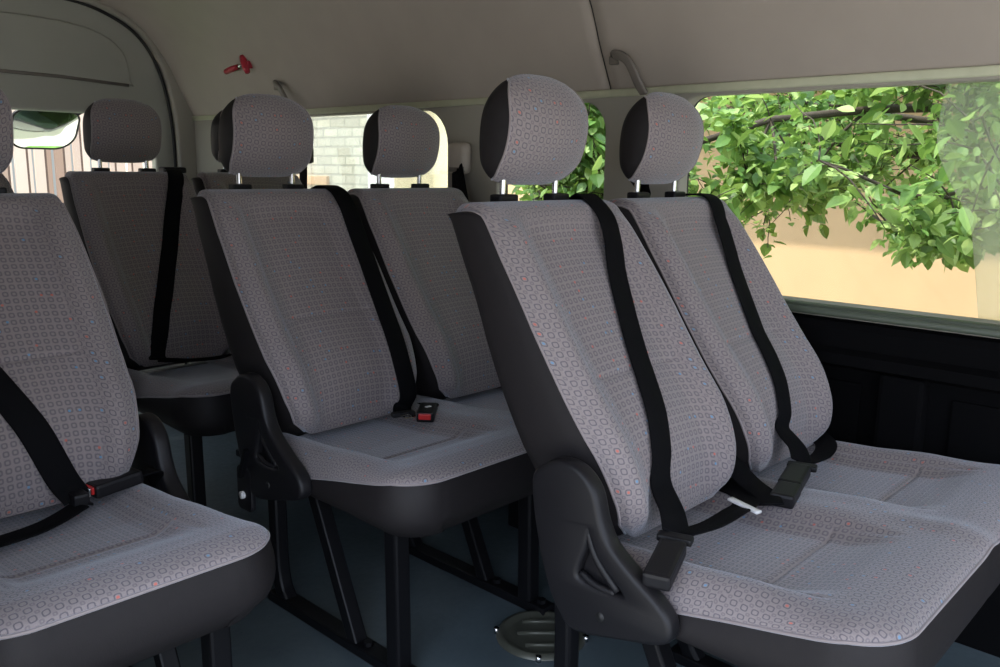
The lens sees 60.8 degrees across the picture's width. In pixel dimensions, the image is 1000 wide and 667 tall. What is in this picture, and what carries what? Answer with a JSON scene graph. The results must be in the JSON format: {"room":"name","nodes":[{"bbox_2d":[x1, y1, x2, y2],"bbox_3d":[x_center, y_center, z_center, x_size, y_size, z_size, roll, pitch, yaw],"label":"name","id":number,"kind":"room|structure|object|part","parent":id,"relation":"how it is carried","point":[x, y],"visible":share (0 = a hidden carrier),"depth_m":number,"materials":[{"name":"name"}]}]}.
{"room":"vehicle interior","nodes":[
{"label":"vehicle interior","id":0,"kind":"room"},
{"bbox_2d":[76,0,202,363],"bbox_3d":[-2.142,-0.538,3.518,0.050,1.854,1.964,11,15,42],"label":"wall","id":1,"kind":"structure","parent":0,"point":[184,129],"depth_m":4.04,"materials":[{"name":"grey plastic"}]},
{"bbox_2d":[0,0,187,371],"bbox_3d":[-2.168,-0.555,3.540,0.077,1.735,1.717,11,15,42],"label":"door","id":2,"kind":"structure","parent":1,"relation":"in","point":[66,56],"depth_m":3.71,"materials":[{"name":"plastic"}]},
{"bbox_2d":[12,110,82,149],"bbox_3d":[-2.014,-0.934,3.887,0.408,0.187,0.192,-5,12,-28],"label":"mirror","id":3,"kind":"object","parent":2,"relation":"attached to","point":[44,130],"visible":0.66,"depth_m":3.85,"materials":[{"name":"silver metal"}]},
{"bbox_3d":[-2.147,-1.176,3.408,0.020,0.256,1.354,11,15,42],"label":"raised panel","id":4,"kind":"part","parent":2,"relation":"part of","materials":[{"name":"grey plastic"}]},
{"bbox_2d":[96,0,999,115],"bbox_3d":[-0.228,-0.821,1.631,5.300,0.547,1.940,11,15,42],"label":"ceiling","id":5,"kind":"structure","parent":0,"point":[322,53],"depth_m":2.54,"materials":[{"name":"grey fabric"}]},
{"bbox_2d":[224,55,251,74],"bbox_3d":[-1.099,-1.125,3.576,0.177,0.079,0.042,11,15,42],"label":"hammer","id":6,"kind":"object","parent":5,"relation":"attached to","point":[246,65],"visible":1,"depth_m":3.53,"materials":[{"name":"red plastic"}]},
{"bbox_3d":[-1.133,-1.116,3.599,0.098,0.036,0.026,11,15,42],"label":"handle","id":7,"kind":"part","parent":6,"relation":"part of","materials":[{"name":"red plastic"}]},
{"bbox_2d":[272,80,287,97],"bbox_3d":[-0.892,-0.971,3.476,0.122,0.123,0.057,11,15,42],"label":"handle","id":8,"kind":"object","parent":5,"relation":"attached to","point":[277,86],"visible":0.72,"depth_m":3.44,"materials":[{"name":"plastic"}]},
{"bbox_2d":[589,0,610,89],"bbox_3d":[-0.322,-0.824,1.721,0.002,0.517,1.883,11,15,42],"label":"trim","id":9,"kind":"structure","parent":5,"relation":"attached to","point":[589,0],"depth_m":2.38,"materials":[{"name":"rubber"}]},
{"bbox_2d":[609,50,647,94],"bbox_3d":[0.345,-0.719,2.345,0.122,0.123,0.057,11,15,42],"label":"handle","id":10,"kind":"object","parent":5,"relation":"attached to","point":[616,56],"visible":1,"depth_m":2.32,"materials":[{"name":"plastic"}]},
{"bbox_2d":[131,412,999,666],"bbox_3d":[-0.240,0.741,1.922,5.270,0.060,1.940,11,15,42],"label":"floor","id":11,"kind":"structure","parent":0,"point":[453,619],"depth_m":2.13,"materials":[{"name":"carpet"}]},
{"bbox_2d":[0,173,13,192],"bbox_3d":[-1.380,-0.038,2.271,0.878,1.243,0.513,11,15,42],"label":"seat","id":12,"kind":"object","parent":11,"relation":"on","point":[4,182],"visible":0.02,"depth_m":2.53,"materials":[{"name":"fabric"}]},
{"bbox_2d":[0,89,275,666],"bbox_3d":[-0.828,0.156,1.490,0.904,1.243,0.538,11,15,42],"label":"seat","id":13,"kind":"object","parent":11,"relation":"on","point":[105,561],"visible":1,"depth_m":1.52,"materials":[{"name":"fabric"}]},
{"bbox_3d":[-0.965,0.020,1.606,0.430,0.551,0.422,11,15,42],"label":"backrest","id":14,"kind":"part","parent":13,"relation":"part of","materials":[{"name":"fabric"}]},
{"bbox_2d":[0,483,267,635],"bbox_3d":[-0.709,0.367,1.419,0.556,0.116,0.476,11,15,42],"label":"cushion","id":15,"kind":"object","parent":13,"relation":"on","point":[77,559],"depth_m":1.33,"materials":[{"name":"fabric"}]},
{"bbox_3d":[-0.647,0.576,1.623,0.189,0.361,0.036,11,15,42],"label":"leg","id":16,"kind":"part","parent":13,"relation":"part of","materials":[{"name":"black metal"}]},
{"bbox_3d":[-0.488,0.612,1.477,0.047,0.359,0.040,11,15,42],"label":"leg","id":17,"kind":"part","parent":13,"relation":"part of","materials":[{"name":"black metal"}]},
{"bbox_2d":[59,98,304,506],"bbox_3d":[-0.847,-0.141,2.836,0.940,1.243,0.968,11,15,42],"label":"seat","id":18,"kind":"object","parent":11,"relation":"on","point":[138,232],"visible":0.38,"depth_m":2.73,"materials":[{"name":"fabric"}]},
{"bbox_3d":[-1.324,-0.546,2.819,0.016,0.110,0.013,11,15,42],"label":"headrest post","id":19,"kind":"part","parent":18,"relation":"part of","materials":[{"name":"silver metal"}]},
{"bbox_3d":[-1.217,-0.566,2.931,0.016,0.110,0.013,11,15,42],"label":"headrest post","id":20,"kind":"part","parent":18,"relation":"part of","materials":[{"name":"silver metal"}]},
{"bbox_3d":[-1.141,-0.229,2.802,0.430,0.592,0.422,11,15,42],"label":"backrest","id":21,"kind":"part","parent":18,"relation":"part of","materials":[{"name":"fabric"}]},
{"bbox_2d":[127,348,238,396],"bbox_3d":[-0.712,0.111,2.776,0.573,0.122,0.915,11,15,42],"label":"cushion","id":22,"kind":"object","parent":18,"relation":"on","point":[214,376],"depth_m":2.63,"materials":[{"name":"fabric"}]},
{"bbox_3d":[-0.877,0.382,2.447,0.047,0.359,0.040,11,15,42],"label":"leg","id":23,"kind":"part","parent":18,"relation":"part of","materials":[{"name":"black metal"}]},
{"bbox_3d":[-0.833,-0.287,3.124,0.430,0.592,0.422,11,15,42],"label":"backrest","id":24,"kind":"part","parent":18,"relation":"part of","materials":[{"name":"fabric"}]},
{"bbox_2d":[190,94,554,666],"bbox_3d":[-0.194,0.028,2.179,0.904,1.243,0.979,11,15,42],"label":"seat","id":25,"kind":"object","parent":11,"relation":"on","point":[367,386],"visible":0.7,"depth_m":2.08,"materials":[{"name":"fabric"}]},
{"bbox_3d":[-0.662,-0.377,2.162,0.016,0.110,0.013,11,15,42],"label":"headrest post","id":26,"kind":"part","parent":25,"relation":"part of","materials":[{"name":"silver metal"}]},
{"bbox_3d":[-0.571,0.291,1.928,0.039,0.074,0.035,11,15,42],"label":"bracket arm","id":27,"kind":"part","parent":25,"relation":"part of","materials":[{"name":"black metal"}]},
{"bbox_3d":[-0.496,0.241,1.873,0.106,0.111,0.010,11,15,42],"label":"recess plate","id":28,"kind":"part","parent":25,"relation":"part of","materials":[{"name":"black plastic"}]},
{"bbox_3d":[-0.536,0.478,2.085,0.077,0.378,0.036,11,15,42],"label":"leg","id":29,"kind":"part","parent":25,"relation":"part of","materials":[{"name":"black metal"}]},
{"bbox_3d":[-0.555,-0.396,2.273,0.016,0.110,0.013,11,15,42],"label":"headrest post","id":30,"kind":"part","parent":25,"relation":"part of","materials":[{"name":"silver metal"}]},
{"bbox_3d":[-0.479,-0.080,2.140,0.430,0.551,0.422,11,15,42],"label":"backrest","id":31,"kind":"part","parent":25,"relation":"part of","materials":[{"name":"fabric"}]},
{"bbox_3d":[-0.373,0.516,1.936,0.189,0.361,0.036,11,15,42],"label":"leg","id":32,"kind":"part","parent":25,"relation":"part of","materials":[{"name":"black metal"}]},
{"bbox_3d":[-0.365,0.689,1.959,0.550,0.024,0.045,11,15,42],"label":"floor rail","id":33,"kind":"part","parent":25,"relation":"part of","materials":[{"name":"black metal"}]},
{"bbox_3d":[-0.353,-0.434,2.484,0.016,0.110,0.013,11,15,42],"label":"headrest post","id":34,"kind":"part","parent":25,"relation":"part of","materials":[{"name":"silver metal"}]},
{"bbox_3d":[-0.215,0.552,1.790,0.047,0.359,0.040,11,15,42],"label":"leg","id":35,"kind":"part","parent":25,"relation":"part of","materials":[{"name":"black metal"}]},
{"bbox_2d":[283,387,524,483],"bbox_3d":[-0.061,0.234,2.120,0.556,0.122,0.915,11,15,42],"label":"cushion","id":36,"kind":"object","parent":25,"relation":"on","point":[428,435],"depth_m":1.95,"materials":[{"name":"fabric"}]},
{"bbox_3d":[-0.224,0.200,2.057,0.029,0.005,0.041,-5,12,-28],"label":"metal plate","id":37,"kind":"part","parent":25,"relation":"part of","materials":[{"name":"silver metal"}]},
{"bbox_3d":[-0.252,0.425,2.382,0.077,0.378,0.036,11,15,42],"label":"leg","id":38,"kind":"part","parent":25,"relation":"part of","materials":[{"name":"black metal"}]},
{"bbox_3d":[-0.246,-0.454,2.595,0.016,0.110,0.013,11,15,42],"label":"headrest post","id":39,"kind":"part","parent":25,"relation":"part of","materials":[{"name":"silver metal"}]},
{"bbox_3d":[-0.170,-0.137,2.462,0.430,0.551,0.422,11,15,42],"label":"backrest","id":40,"kind":"part","parent":25,"relation":"part of","materials":[{"name":"fabric"}]},
{"bbox_3d":[-0.089,0.463,2.233,0.189,0.361,0.036,11,15,42],"label":"leg","id":41,"kind":"part","parent":25,"relation":"part of","materials":[{"name":"black metal"}]},
{"bbox_3d":[-0.080,0.636,2.256,0.550,0.024,0.045,11,15,42],"label":"floor rail","id":42,"kind":"part","parent":25,"relation":"part of","materials":[{"name":"black metal"}]},
{"bbox_3d":[0.070,0.498,2.087,0.047,0.359,0.040,11,15,42],"label":"leg","id":43,"kind":"part","parent":25,"relation":"part of","materials":[{"name":"black metal"}]},
{"bbox_2d":[494,610,588,662],"bbox_3d":[0.095,0.697,1.977,0.208,0.014,0.208,11,15,42],"label":"floor hatch","id":44,"kind":"object","parent":11,"relation":"on","point":[530,635],"visible":0.73,"depth_m":1.97,"materials":[{"name":"metal"}]},
{"bbox_2d":[447,74,999,666],"bbox_3d":[0.465,0.138,1.663,0.939,1.243,0.968,11,15,42],"label":"seat","id":45,"kind":"object","parent":11,"relation":"on","point":[670,409],"visible":1,"depth_m":1.51,"materials":[{"name":"fabric"}]},
{"bbox_3d":[0.005,-0.264,1.630,0.016,0.110,0.013,11,15,42],"label":"headrest post","id":46,"kind":"part","parent":45,"relation":"part of","materials":[{"name":"silver metal"}]},
{"bbox_3d":[0.112,-0.284,1.742,0.016,0.110,0.013,11,15,42],"label":"headrest post","id":47,"kind":"part","parent":45,"relation":"part of","materials":[{"name":"silver metal"}]},
{"bbox_3d":[0.131,0.591,1.554,0.077,0.378,0.036,11,15,42],"label":"leg","id":48,"kind":"part","parent":45,"relation":"part of","materials":[{"name":"black metal"}]},
{"bbox_3d":[0.188,0.033,1.609,0.430,0.551,0.422,11,15,42],"label":"backrest","id":49,"kind":"part","parent":45,"relation":"part of","materials":[{"name":"fabric"}]},
{"bbox_3d":[0.171,0.353,1.341,0.106,0.111,0.010,11,15,42],"label":"recess plate","id":50,"kind":"part","parent":45,"relation":"part of","materials":[{"name":"black plastic"}]},
{"bbox_3d":[0.314,-0.322,1.952,0.016,0.110,0.013,11,15,42],"label":"headrest post","id":51,"kind":"part","parent":45,"relation":"part of","materials":[{"name":"silver metal"}]},
{"bbox_3d":[0.293,0.628,1.404,0.189,0.361,0.036,11,15,42],"label":"leg","id":52,"kind":"part","parent":45,"relation":"part of","materials":[{"name":"black metal"}]},
{"bbox_3d":[0.421,-0.342,2.064,0.016,0.110,0.013,11,15,42],"label":"headrest post","id":53,"kind":"part","parent":45,"relation":"part of","materials":[{"name":"silver metal"}]},
{"bbox_3d":[0.415,0.538,1.851,0.077,0.378,0.036,11,15,42],"label":"leg","id":54,"kind":"part","parent":45,"relation":"part of","materials":[{"name":"black metal"}]},
{"bbox_3d":[0.587,0.748,1.724,0.550,0.024,0.045,11,15,42],"label":"floor rail","id":55,"kind":"part","parent":45,"relation":"part of","materials":[{"name":"black metal"}]},
{"bbox_3d":[0.497,-0.025,1.931,0.430,0.551,0.422,11,15,42],"label":"backrest","id":56,"kind":"part","parent":45,"relation":"part of","materials":[{"name":"fabric"}]},
{"bbox_2d":[618,441,999,641],"bbox_3d":[0.606,0.347,1.589,0.556,0.122,0.915,11,15,42],"label":"cushion","id":57,"kind":"object","parent":45,"relation":"on","point":[810,541],"depth_m":1.41,"materials":[{"name":"fabric"}]},
{"bbox_2d":[194,76,999,657],"bbox_3d":[0.400,-0.048,2.472,5.316,1.308,0.112,11,15,42],"label":"wall","id":58,"kind":"structure","parent":0,"point":[898,379],"depth_m":1.97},
{"bbox_2d":[299,149,313,188],"bbox_3d":[-0.791,-0.440,3.497,0.074,0.645,0.048,11,15,42],"label":"belt","id":59,"kind":"object","parent":58,"relation":"attached to","point":[302,175],"visible":0.2,"depth_m":3.44,"materials":[{"name":"black fabric"}]},
{"bbox_2d":[295,111,434,191],"bbox_3d":[-0.550,-0.608,3.364,1.144,0.536,0.016,11,15,42],"label":"window","id":60,"kind":"structure","parent":58,"relation":"in","point":[338,140],"depth_m":3.43,"materials":[{"name":"clear glass"}]},
{"bbox_2d":[448,142,470,200],"bbox_3d":[-0.102,-0.229,2.863,0.077,0.810,0.216,-6,13,-33],"label":"belt","id":61,"kind":"object","parent":58,"relation":"attached to","point":[459,153],"visible":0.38,"depth_m":2.83,"materials":[{"name":"plastic"}]},
{"bbox_2d":[192,65,999,120],"bbox_3d":[0.422,-0.667,2.343,5.270,0.022,0.012,11,15,42],"label":"trim","id":62,"kind":"structure","parent":58,"relation":"attached to","point":[989,70],"depth_m":2.14,"materials":[{"name":"grey plastic"}]},
{"bbox_2d":[630,181,650,197],"bbox_3d":[0.387,-0.434,2.316,0.053,0.174,0.210,-1,11,-10],"label":"belt","id":63,"kind":"object","parent":58,"relation":"attached to","point":[643,187],"visible":0.2,"depth_m":2.25,"materials":[{"name":"black fabric"}]},
{"bbox_2d":[686,82,997,320],"bbox_3d":[1.147,-0.272,1.796,1.754,0.551,0.016,11,15,42],"label":"window","id":64,"kind":"structure","parent":58,"relation":"in","point":[976,82],"depth_m":1.92,"materials":[{"name":"clear glass"}]},
{"bbox_3d":[1.349,-0.232,1.606,1.009,0.525,0.003,11,15,42],"label":"hazy pane","id":65,"kind":"part","parent":64,"relation":"part of","materials":[{"name":"clear glass"}]},
{"bbox_3d":[0.408,-0.129,2.441,5.270,0.017,0.040,11,15,42],"label":"sill trim","id":66,"kind":"part","parent":58,"relation":"part of","materials":[{"name":"grey plastic"}]},
{"bbox_3d":[0.419,0.246,2.531,5.270,0.710,0.030,11,15,42],"label":"panel","id":67,"kind":"part","parent":58,"relation":"part of","materials":[{"name":"black plastic"}]},
{"label":"outside","id":68,"kind":"structure","parent":0,"visible":0},
{"label":"ground","id":69,"kind":"structure","parent":68,"visible":0},
{"bbox_2d":[2,110,151,202],"bbox_3d":[-4.276,-0.861,6.429,0.083,2.535,5.500,11,15,42],"label":"fence","id":70,"kind":"object","parent":69,"relation":"on","point":[23,165],"visible":0.02,"depth_m":6.94,"materials":[{"name":"brown wood"}]},
{"bbox_2d":[433,114,447,187],"bbox_3d":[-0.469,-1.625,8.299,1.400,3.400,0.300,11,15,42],"label":"building","id":71,"kind":"structure","parent":69,"relation":"on","point":[440,169],"depth_m":8.16,"materials":[{"name":"beige paint"}]},
{"bbox_2d":[508,84,999,320],"bbox_3d":[3.264,-0.696,4.406,9.520,3.160,1.115,11,15,42],"label":"wall","id":72,"kind":"structure","parent":69,"relation":"on","point":[840,267],"depth_m":5.65,"materials":[{"name":"paint"}]},
{"bbox_2d":[512,81,999,273],"bbox_3d":[1.598,-0.591,3.436,4.514,3.282,2.538,11,15,42],"label":"leafy tree","id":73,"kind":"object","parent":69,"relation":"on","point":[769,155],"visible":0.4,"depth_m":2.97,"materials":[{"name":"green plant"}]}
]}

